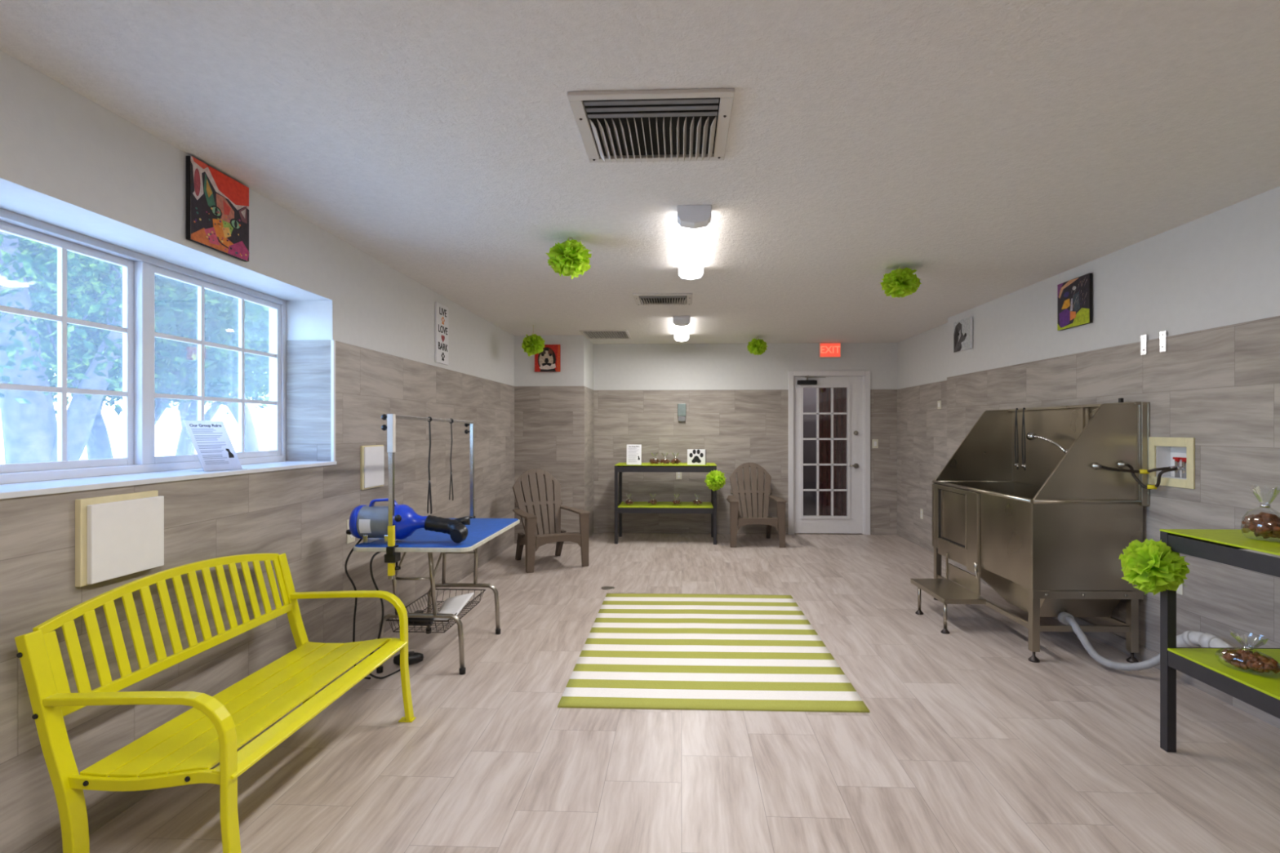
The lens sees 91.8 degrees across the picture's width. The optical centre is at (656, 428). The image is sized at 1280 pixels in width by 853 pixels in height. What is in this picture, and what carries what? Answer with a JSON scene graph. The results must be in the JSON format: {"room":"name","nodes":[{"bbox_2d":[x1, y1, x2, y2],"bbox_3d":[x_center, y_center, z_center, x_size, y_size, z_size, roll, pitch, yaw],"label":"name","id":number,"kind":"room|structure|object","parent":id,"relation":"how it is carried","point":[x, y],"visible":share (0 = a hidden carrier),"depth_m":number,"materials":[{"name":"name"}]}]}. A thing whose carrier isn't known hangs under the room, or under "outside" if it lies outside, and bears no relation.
{"room":"dog grooming room","nodes":[
{"label":"dog grooming room","id":0,"kind":"room"},
{"bbox_2d":[0,49,514,852],"bbox_3d":[-2.107,0.130,2.937,0.365,2.540,10.900,0,0,2],"label":"wall","id":1,"kind":"structure","parent":0,"point":[68,162],"depth_m":2.97,"materials":[{"name":"white paint"}]},
{"bbox_2d":[75,490,164,586],"bbox_3d":[-1.932,0.385,2.242,0.040,0.295,0.316,0,0,2],"label":"access panel","id":2,"kind":"object","parent":1,"relation":"attached to","point":[121,535],"visible":1,"depth_m":2.20,"materials":[{"name":"beige plastic"}]},
{"bbox_2d":[0,208,285,484],"bbox_3d":[-2.261,-0.282,2.717,0.085,0.945,1.870,0,0,2],"label":"window","id":3,"kind":"structure","parent":1,"relation":"in","point":[138,393],"depth_m":2.68,"materials":[{"name":"white plastic"}]},
{"bbox_2d":[0,461,336,499],"bbox_3d":[-2.127,0.200,2.718,0.412,0.020,1.882,0,0,2],"label":"window sill","id":4,"kind":"structure","parent":1,"relation":"attached to","point":[62,486],"depth_m":2.39,"materials":[{"name":"white paint"}]},
{"bbox_2d":[183,420,242,471],"bbox_3d":[-2.032,0.076,2.856,0.170,0.230,0.179,0,0,20],"label":"paper notice","id":5,"kind":"object","parent":4,"relation":"on","point":[215,450],"visible":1,"depth_m":2.86,"materials":[{"name":"white paper"}]},
{"bbox_2d":[186,155,248,262],"bbox_3d":[-1.925,-0.956,2.731,0.024,0.345,0.345,0,0,2],"label":"picture","id":6,"kind":"object","parent":1,"relation":"attached to","point":[217,205],"visible":1,"depth_m":2.70,"materials":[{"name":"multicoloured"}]},
{"bbox_2d":[330,340,335,461],"bbox_3d":[-1.900,-0.165,3.641,0.016,0.710,0.020,0,0,2],"label":"trim","id":7,"kind":"structure","parent":1,"relation":"attached to","point":[332,342],"depth_m":3.63,"materials":[{"name":"white paint"}]},
{"bbox_2d":[346,519,355,543],"bbox_3d":[-1.884,0.627,3.823,0.009,0.145,0.090,0,0,2],"label":"outlet","id":8,"kind":"object","parent":1,"relation":"attached to","point":[350,538],"visible":0.4,"depth_m":3.79,"materials":[{"name":"white plastic"}]},
{"bbox_2d":[360,444,383,489],"bbox_3d":[-1.867,0.248,4.078,0.024,0.280,0.280,0,0,2],"label":"access panel","id":9,"kind":"object","parent":1,"relation":"attached to","point":[371,457],"visible":1,"depth_m":4.04,"materials":[{"name":"beige plastic"}]},
{"bbox_2d":[435,302,448,364],"bbox_3d":[-1.829,-0.805,5.277,0.020,0.500,0.260,0,0,2],"label":"wall sign","id":10,"kind":"object","parent":1,"relation":"attached to","point":[441,311],"visible":1,"depth_m":5.24,"materials":[{"name":"white paper"}]},
{"bbox_2d":[514,335,593,543],"bbox_3d":[-1.473,0.130,8.015,1.225,2.540,0.900,0,0,2],"label":"wall","id":11,"kind":"structure","parent":0,"point":[553,411],"depth_m":7.56,"materials":[{"name":"grey tile"}]},
{"bbox_2d":[534,344,560,372],"bbox_3d":[-1.330,-0.860,7.548,0.315,0.330,0.022,0,0,4],"label":"picture","id":12,"kind":"object","parent":11,"relation":"attached to","point":[548,360],"visible":0.88,"depth_m":7.54},
{"bbox_2d":[0,0,1279,344],"bbox_3d":[0.416,-1.215,2.886,5.800,0.150,11.400,0,0,2],"label":"ceiling","id":13,"kind":"structure","parent":0,"point":[988,150],"depth_m":2.40,"materials":[{"name":"white paint"}]},
{"bbox_2d":[521,333,544,356],"bbox_3d":[-1.356,-0.967,6.806,0.257,0.347,0.244,0,0,2],"label":"pompom","id":14,"kind":"object","parent":13,"relation":"hanging from","point":[538,343],"visible":1,"depth_m":6.76,"materials":[{"name":"paper"}]},
{"bbox_2d":[546,237,591,279],"bbox_3d":[-0.519,-1.022,3.695,0.266,0.247,0.264,0,0,34],"label":"pompom","id":15,"kind":"object","parent":13,"relation":"hanging from","point":[570,257],"visible":1,"depth_m":3.64,"materials":[{"name":"paper"}]},
{"bbox_2d":[578,329,631,339],"bbox_3d":[-0.607,-1.134,7.470,0.560,0.012,0.640,0,0,2],"label":"ceiling vent","id":16,"kind":"object","parent":13,"relation":"in","point":[597,334],"visible":1,"depth_m":7.45,"materials":[{"name":"white metal"}]},
{"bbox_2d":[566,88,734,163],"bbox_3d":[-0.011,-1.122,2.347,0.565,0.035,0.530,0,0,2],"label":"ceiling vent","id":17,"kind":"object","parent":13,"relation":"in","point":[678,125],"visible":1,"depth_m":2.30,"materials":[{"name":"white metal"}]},
{"bbox_2d":[632,293,692,306],"bbox_3d":[0.057,-1.122,5.422,0.500,0.035,0.420,0,0,2],"label":"ceiling vent","id":18,"kind":"object","parent":13,"relation":"in","point":[660,299],"visible":1,"depth_m":5.41,"materials":[{"name":"white metal"}]},
{"bbox_2d":[672,315,690,342],"bbox_3d":[0.275,-1.094,6.870,0.176,0.092,1.250,0,0,2],"label":"ceiling lamp","id":19,"kind":"object","parent":13,"relation":"attached to","point":[681,323],"visible":1,"depth_m":6.49,"materials":[{"name":"white paint"}]},
{"bbox_2d":[676,204,711,280],"bbox_3d":[0.216,-1.094,3.774,0.176,0.092,1.240,0,0,2],"label":"ceiling lamp","id":20,"kind":"object","parent":13,"relation":"attached to","point":[694,221],"visible":1,"depth_m":3.45,"materials":[{"name":"white paint"}]},
{"bbox_2d":[746,336,768,355],"bbox_3d":[1.240,-1.021,7.654,0.260,0.237,0.253,0,0,2],"label":"pompom","id":21,"kind":"object","parent":13,"relation":"hanging from","point":[757,346],"visible":1,"depth_m":7.61,"materials":[{"name":"paper"}]},
{"bbox_2d":[879,266,921,297],"bbox_3d":[1.707,-1.041,4.364,0.292,0.236,0.266,0,0,2],"label":"pompom","id":22,"kind":"object","parent":13,"relation":"hanging from","point":[901,282],"visible":1,"depth_m":4.30,"materials":[{"name":"paper"}]},
{"bbox_2d":[88,533,1279,852],"bbox_3d":[0.416,1.460,2.886,5.800,0.120,11.400,0,0,2],"label":"floor","id":23,"kind":"structure","parent":0,"point":[966,743],"depth_m":2.67,"materials":[{"name":"wood"}]},
{"bbox_2d":[14,553,415,852],"bbox_3d":[-1.534,0.969,2.416,0.688,0.861,1.217,0,0,2],"label":"garden bench","id":24,"kind":"object","parent":23,"relation":"on","point":[210,733],"visible":1,"depth_m":2.10,"materials":[{"name":"yellow plastic"}]},
{"bbox_2d":[393,651,423,665],"bbox_3d":[-1.474,1.364,3.682,0.170,0.072,0.072,0,0,-18],"label":"foot pedal","id":25,"kind":"object","parent":23,"relation":"on","point":[413,657],"visible":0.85,"depth_m":3.67,"materials":[{"name":"black plastic"}]},
{"bbox_2d":[353,518,519,675],"bbox_3d":[-1.309,1.018,3.870,0.655,0.765,1.090,0,0,2],"label":"table","id":26,"kind":"object","parent":23,"relation":"on","point":[481,531],"visible":0.84,"depth_m":3.57,"materials":[{"name":"plastic"}]},
{"bbox_2d":[344,538,370,679],"bbox_3d":[-1.670,1.008,3.459,0.129,0.793,0.067,0,0,-33],"label":"power cord","id":27,"kind":"object","parent":26,"relation":"hanging from","point":[360,540],"visible":0.72,"depth_m":3.44,"materials":[{"name":"black rubber"}]},
{"bbox_2d":[368,551,399,679],"bbox_3d":[-1.528,1.031,3.455,0.122,0.747,0.321,0,0,2],"label":"power cord","id":28,"kind":"object","parent":26,"relation":"hanging from","point":[376,553],"visible":0.63,"depth_m":3.34,"materials":[{"name":"black rubber"}]},
{"bbox_2d":[346,497,470,543],"bbox_3d":[-1.384,0.513,3.474,0.689,0.244,0.204,0,0,2],"label":"dryer","id":29,"kind":"object","parent":26,"relation":"on","point":[370,523],"visible":0.96,"depth_m":3.42,"materials":[{"name":"blue plastic"}]},
{"bbox_2d":[394,514,401,521],"bbox_3d":[-1.411,0.487,3.377,0.040,0.040,0.008,0,0,2],"label":"switch","id":30,"kind":"object","parent":29,"relation":"attached to","point":[397,517],"depth_m":3.37,"materials":[{"name":"black plastic"}]},
{"bbox_2d":[408,609,434,626],"bbox_3d":[-1.419,1.128,3.690,0.180,0.083,0.072,0,0,2],"label":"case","id":31,"kind":"object","parent":26,"relation":"in","point":[410,623],"visible":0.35,"depth_m":3.66,"materials":[{"name":"black plastic"}]},
{"bbox_2d":[381,413,475,579],"bbox_3d":[-1.376,0.360,3.873,0.087,0.880,1.183,0,0,5],"label":"stand","id":32,"kind":"object","parent":26,"relation":"attached to","point":[391,557],"visible":0.81,"depth_m":3.30,"materials":[{"name":"silver metal"}]},
{"bbox_2d":[426,416,432,514],"bbox_3d":[-1.378,0.220,3.759,0.033,0.590,0.027,0,0,2],"label":"loop","id":33,"kind":"object","parent":32,"relation":"hanging from","point":[429,495],"visible":0.97,"depth_m":3.75,"materials":[{"name":"fabric"}]},
{"bbox_2d":[448,418,453,500],"bbox_3d":[-1.353,0.201,4.078,0.033,0.539,0.021,0,0,2],"label":"loop","id":34,"kind":"object","parent":32,"relation":"hanging from","point":[451,423],"visible":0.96,"depth_m":4.07,"materials":[{"name":"black fabric"}]},
{"bbox_2d":[385,588,485,632],"bbox_3d":[-1.365,1.137,3.903,0.368,0.081,0.698,0,0,2],"label":"wire basket","id":35,"kind":"object","parent":26,"relation":"on","point":[429,596],"depth_m":3.78,"materials":[{"name":"silver metal"}]},
{"bbox_2d":[433,592,474,622],"bbox_3d":[-1.251,1.088,3.784,0.172,0.136,0.223,0,0,14],"label":"leaflet","id":36,"kind":"object","parent":26,"relation":"in","point":[452,605],"visible":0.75,"depth_m":3.80,"materials":[{"name":"white paper"}]},
{"bbox_2d":[512,468,590,573],"bbox_3d":[-1.163,0.918,6.513,0.690,0.964,0.806,0,0,-29],"label":"chair","id":37,"kind":"object","parent":23,"relation":"on","point":[531,540],"visible":1,"depth_m":6.62,"materials":[{"name":"beige plastic"}]},
{"bbox_2d":[600,586,614,590],"bbox_3d":[-0.429,1.399,5.452,0.120,0.002,0.120,0,0,2],"label":"floor drain","id":38,"kind":"object","parent":23,"relation":"on","point":[606,588],"visible":1,"depth_m":5.44,"materials":[{"name":"silver metal"}]},
{"bbox_2d":[614,462,716,544],"bbox_3d":[0.116,0.920,7.796,1.240,0.960,0.552,0,0,2],"label":"shelf unit","id":39,"kind":"object","parent":23,"relation":"on","point":[637,507],"visible":0.96,"depth_m":7.54,"materials":[{"name":"grey metal"}]},
{"bbox_2d":[625,497,633,504],"bbox_3d":[-0.347,0.872,7.699,0.126,0.148,0.087,0,0,2],"label":"bag","id":40,"kind":"object","parent":39,"relation":"on","point":[628,501],"visible":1,"depth_m":7.69,"materials":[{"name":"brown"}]},
{"bbox_2d":[626,444,641,464],"bbox_3d":[-0.281,0.316,7.647,0.184,0.249,0.120,0,0,0],"label":"paper notice","id":41,"kind":"object","parent":39,"relation":"on","point":[633,451],"visible":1,"depth_m":7.63,"materials":[{"name":"white paper"}]},
{"bbox_2d":[648,497,657,504],"bbox_3d":[-0.047,0.872,7.687,0.126,0.148,0.088,0,0,2],"label":"bag","id":42,"kind":"object","parent":39,"relation":"on","point":[653,502],"visible":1,"depth_m":7.68,"materials":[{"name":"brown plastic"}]},
{"bbox_2d":[649,456,659,463],"bbox_3d":[-0.028,0.362,7.666,0.147,0.152,0.095,0,0,2],"label":"bag","id":43,"kind":"object","parent":39,"relation":"on","point":[651,460],"visible":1,"depth_m":7.66,"materials":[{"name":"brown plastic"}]},
{"bbox_2d":[659,456,669,463],"bbox_3d":[0.101,0.362,7.633,0.147,0.152,0.099,0,0,2],"label":"bag","id":44,"kind":"object","parent":39,"relation":"on","point":[665,460],"visible":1,"depth_m":7.61,"materials":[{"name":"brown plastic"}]},
{"bbox_2d":[671,456,680,463],"bbox_3d":[0.232,0.362,7.666,0.147,0.152,0.096,0,0,2],"label":"bag","id":45,"kind":"object","parent":39,"relation":"on","point":[677,460],"visible":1,"depth_m":7.66,"materials":[{"name":"clear plastic"}]},
{"bbox_2d":[672,497,680,504],"bbox_3d":[0.248,0.872,7.675,0.126,0.148,0.087,0,0,2],"label":"bag","id":46,"kind":"object","parent":39,"relation":"on","point":[676,502],"visible":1,"depth_m":7.66,"materials":[{"name":"clear plastic"}]},
{"bbox_2d":[687,448,706,464],"bbox_3d":[0.489,0.345,7.609,0.229,0.190,0.031,0,0,-1],"label":"block","id":47,"kind":"object","parent":39,"relation":"on","point":[695,456],"visible":1,"depth_m":7.59,"materials":[{"name":"white wood"}]},
{"bbox_2d":[693,497,702,504],"bbox_3d":[0.502,0.872,7.665,0.126,0.148,0.087,0,0,2],"label":"bag","id":48,"kind":"object","parent":39,"relation":"on","point":[698,501],"visible":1,"depth_m":7.65,"materials":[{"name":"clear plastic"}]},
{"bbox_2d":[704,470,726,491],"bbox_3d":[0.700,0.615,7.400,0.264,0.256,0.247,0,0,2],"label":"pompom","id":49,"kind":"object","parent":39,"relation":"hanging from","point":[715,480],"visible":1,"depth_m":7.36,"materials":[{"name":"paper"}]},
{"bbox_2d":[557,593,869,712],"bbox_3d":[0.313,1.395,4.156,1.550,0.010,2.140,0,0,2],"label":"area rug","id":50,"kind":"object","parent":23,"relation":"on","point":[749,652],"visible":1,"depth_m":3.75,"materials":[{"name":"fabric"}]},
{"bbox_2d":[726,462,786,547],"bbox_3d":[1.200,0.918,7.696,0.690,0.964,0.806,0,0,1],"label":"chair","id":51,"kind":"object","parent":23,"relation":"on","point":[736,519],"visible":1,"depth_m":7.83,"materials":[{"name":"beige plastic"}]},
{"bbox_2d":[911,398,1150,662],"bbox_3d":[2.458,0.605,4.402,1.003,1.590,1.439,0,0,1],"label":"tub","id":52,"kind":"object","parent":23,"relation":"on","point":[1049,537],"visible":1,"depth_m":3.79,"materials":[{"name":"silver metal"}]},
{"bbox_2d":[1014,408,1018,469],"bbox_3d":[2.851,0.076,4.910,0.024,0.488,0.046,0,0,2],"label":"loop","id":53,"kind":"object","parent":52,"relation":"hanging from","point":[1016,409],"visible":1,"depth_m":4.91,"materials":[{"name":"black plastic"}]},
{"bbox_2d":[1021,407,1026,470],"bbox_3d":[2.849,0.076,4.810,0.024,0.488,0.046,0,0,2],"label":"loop","id":54,"kind":"object","parent":52,"relation":"hanging from","point":[1024,465],"visible":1,"depth_m":4.81,"materials":[{"name":"black plastic"}]},
{"bbox_2d":[1057,611,1232,671],"bbox_3d":[2.723,1.218,3.451,0.190,0.319,0.904,0,0,-25],"label":"hose","id":55,"kind":"object","parent":52,"relation":"attached to","point":[1188,638],"visible":0.75,"depth_m":3.46,"materials":[{"name":"white plastic"}]},
{"bbox_2d":[1159,528,1279,751],"bbox_3d":[2.507,0.920,2.098,0.622,0.960,1.240,0,0,1],"label":"shelf unit","id":56,"kind":"object","parent":23,"relation":"on","point":[1261,691],"visible":0.92,"depth_m":2.54,"materials":[{"name":"grey metal"}]},
{"bbox_2d":[1118,538,1189,595],"bbox_3d":[2.155,0.603,2.696,0.246,0.256,0.247,0,0,2],"label":"pompom","id":57,"kind":"object","parent":56,"relation":"hanging from","point":[1151,565],"visible":1,"depth_m":2.66,"materials":[{"name":"paper"}]},
{"bbox_2d":[1221,645,1279,673],"bbox_3d":[2.321,0.873,2.429,0.115,0.146,0.203,0,0,-28],"label":"bag","id":58,"kind":"object","parent":56,"relation":"on","point":[1245,660],"visible":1,"depth_m":2.41,"materials":[{"name":"brown food"}]},
{"bbox_2d":[1241,503,1279,538],"bbox_3d":[2.409,0.329,2.456,0.128,0.216,0.171,0,0,2],"label":"bag","id":59,"kind":"object","parent":56,"relation":"on","point":[1266,525],"visible":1,"depth_m":2.43,"materials":[{"name":"brown plastic"}]},
{"bbox_2d":[593,342,897,534],"bbox_3d":[1.283,0.130,8.319,4.500,2.540,0.128,0,0,2],"label":"wall","id":60,"kind":"structure","parent":0,"point":[735,399],"depth_m":8.28,"materials":[{"name":"white paint"}]},
{"bbox_2d":[675,471,681,479],"bbox_3d":[0.296,0.616,8.290,0.075,0.118,0.009,0,0,2],"label":"outlet","id":61,"kind":"object","parent":60,"relation":"attached to","point":[678,474],"visible":0.8,"depth_m":8.29,"materials":[{"name":"white plastic"}]},
{"bbox_2d":[677,404,685,421],"bbox_3d":[0.334,-0.217,8.268,0.110,0.235,0.050,0,0,2],"label":"wall dispenser","id":62,"kind":"object","parent":60,"relation":"attached to","point":[681,407],"visible":1,"depth_m":8.24,"materials":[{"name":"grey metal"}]},
{"bbox_2d":[787,370,870,534],"bbox_3d":[2.284,0.315,8.260,1.075,2.170,0.170,0,0,2],"label":"door","id":63,"kind":"structure","parent":60,"relation":"in","point":[857,383],"depth_m":8.23,"materials":[{"name":"white paint"}]},
{"bbox_2d":[818,342,840,358],"bbox_3d":[2.284,-1.038,8.190,0.280,0.195,0.063,0,0,2],"label":"exit sign","id":64,"kind":"object","parent":60,"relation":"attached to","point":[826,350],"visible":1,"depth_m":8.16,"materials":[{"name":"red plastic"}]},
{"bbox_2d":[872,439,878,448],"bbox_3d":[2.884,0.196,8.186,0.075,0.118,0.010,0,0,2],"label":"light switch","id":65,"kind":"object","parent":60,"relation":"attached to","point":[875,442],"visible":1,"depth_m":8.19,"materials":[{"name":"white plastic"}]},
{"bbox_2d":[803,387,816,515],"bbox_3d":[2.411,0.150,8.981,2.100,2.600,1.260,0,0,2],"label":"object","id":66,"kind":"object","parent":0,"point":[809,393],"depth_m":9.51,"materials":[{"name":"glass"}]},
{"bbox_2d":[818,387,846,515],"bbox_3d":[2.513,0.285,8.529,0.620,2.170,0.050,0,0,2],"label":"window pane","id":67,"kind":"object","parent":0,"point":[824,393],"visible":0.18,"depth_m":8.54,"materials":[{"name":"clear glass"}]},
{"bbox_2d":[897,186,1279,653],"bbox_3d":[3.119,0.130,2.780,0.408,2.540,10.999,0,0,1],"label":"wall","id":68,"kind":"structure","parent":0,"point":[1211,282],"depth_m":3.54,"materials":[{"name":"grey tile"}]},
{"bbox_2d":[920,508,923,519],"bbox_3d":[3.131,1.006,7.331,0.009,0.118,0.075,0,0,2],"label":"outlet","id":69,"kind":"object","parent":68,"relation":"attached to","point":[921,509],"visible":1,"depth_m":7.33,"materials":[{"name":"white plastic"}]},
{"bbox_2d":[937,400,941,408],"bbox_3d":[3.110,-0.265,6.831,0.010,0.090,0.090,0,0,2],"label":"wall plate","id":70,"kind":"object","parent":68,"relation":"attached to","point":[939,402],"visible":1,"depth_m":6.82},
{"bbox_2d":[953,316,972,352],"bbox_3d":[2.969,-0.910,6.016,0.022,0.300,0.340,0,0,1],"label":"picture","id":71,"kind":"object","parent":68,"relation":"attached to","point":[962,329],"visible":1,"depth_m":5.99,"materials":[{"name":"white paper"}]},
{"bbox_2d":[1057,273,1092,330],"bbox_3d":[2.936,-0.885,4.361,0.023,0.335,0.345,0,0,1],"label":"picture","id":72,"kind":"object","parent":68,"relation":"attached to","point":[1074,296],"visible":1,"depth_m":4.34,"materials":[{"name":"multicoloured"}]},
{"bbox_2d":[947,558,1279,728],"bbox_3d":[2.891,1.357,1.835,0.012,0.085,9.100,0,0,1],"label":"baseboard","id":73,"kind":"structure","parent":68,"relation":"attached to","point":[1112,639],"depth_m":3.45,"materials":[{"name":"tile"}]},
{"bbox_2d":[1140,334,1146,355],"bbox_3d":[2.930,-0.505,3.731,0.009,0.120,0.044,0,0,1],"label":"wall bracket","id":74,"kind":"object","parent":68,"relation":"attached to","point":[1143,338],"visible":1,"depth_m":3.73,"materials":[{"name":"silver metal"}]},
{"bbox_2d":[1160,330,1166,352],"bbox_3d":[2.927,-0.505,3.586,0.009,0.120,0.044,0,0,1],"label":"wall bracket","id":75,"kind":"object","parent":68,"relation":"attached to","point":[1162,334],"visible":1,"depth_m":3.58,"materials":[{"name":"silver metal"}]},
{"bbox_2d":[1148,436,1195,488],"bbox_3d":[2.967,0.188,3.527,0.097,0.280,0.315,0,0,1],"label":"box","id":76,"kind":"object","parent":68,"relation":"attached to","point":[1179,453],"visible":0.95,"depth_m":3.55,"materials":[{"name":"beige plastic"}]},
{"bbox_2d":[1099,465,1169,474],"bbox_3d":[2.787,0.238,3.630,0.333,0.048,0.064,0,0,24],"label":"supply hose","id":77,"kind":"object","parent":76,"relation":"attached to","point":[1140,471],"visible":0.99,"depth_m":3.63,"materials":[{"name":"black rubber"}]},
{"bbox_2d":[1125,463,1177,489],"bbox_3d":[2.858,0.278,3.585,0.056,0.146,0.237,0,0,-32],"label":"supply hose","id":78,"kind":"object","parent":76,"relation":"attached to","point":[1159,476],"visible":1,"depth_m":3.58,"materials":[{"name":"black rubber"}]},
{"bbox_2d":[1176,583,1182,595],"bbox_3d":[2.925,0.866,3.486,0.009,0.118,0.075,0,0,1],"label":"outlet","id":79,"kind":"object","parent":68,"relation":"attached to","point":[1180,590],"visible":0.16,"depth_m":3.46,"materials":[{"name":"white plastic"}]},
{"label":"outside","id":80,"kind":"structure","parent":0,"visible":0},
{"bbox_3d":[-20.254,1.725,24.829,37.540,0.050,72.000,0,0,2],"label":"ground","id":81,"kind":"structure","parent":80,"visible":0},
{"bbox_2d":[0,231,237,463],"bbox_3d":[-5.004,-2.451,5.422,6.741,8.378,4.516,0,0,-35],"label":"tree","id":82,"kind":"object","parent":81,"relation":"on","point":[29,431],"visible":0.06,"depth_m":4.80,"materials":[{"name":"green plant"}]},
{"bbox_2d":[0,396,269,463],"bbox_3d":[-24.661,0.200,29.009,0.400,3.000,64.000,0,0,2],"label":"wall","id":83,"kind":"structure","parent":81,"relation":"on","point":[168,428],"depth_m":30.96,"materials":[{"name":"white paint"}]},
{"bbox_2d":[0,231,269,459],"bbox_3d":[-4.777,-1.243,5.616,4.726,5.943,4.623,0,0,-20],"label":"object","id":84,"kind":"object","parent":81,"relation":"on","point":[98,446],"visible":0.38,"depth_m":5.29,"materials":[{"name":"green plant"}]},
{"bbox_2d":[27,276,269,454],"bbox_3d":[-15.521,-4.015,19.196,13.475,11.526,10.490,0,0,-17],"label":"tree","id":85,"kind":"object","parent":81,"relation":"on","point":[183,412],"visible":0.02,"depth_m":18.81,"materials":[{"name":"green plant"}]},
{"bbox_2d":[40,248,269,451],"bbox_3d":[-7.450,-2.256,9.667,7.553,8.014,6.518,0,0,34],"label":"tree","id":86,"kind":"object","parent":81,"relation":"on","point":[251,441],"visible":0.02,"depth_m":9.62,"materials":[{"name":"green plant"}]},
{"bbox_2d":[175,301,269,455],"bbox_3d":[-8.846,-2.785,13.969,11.483,9.110,8.633,0,0,7],"label":"tree","id":87,"kind":"object","parent":81,"relation":"on","point":[184,446],"visible":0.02,"depth_m":12.71,"materials":[{"name":"green plant"}]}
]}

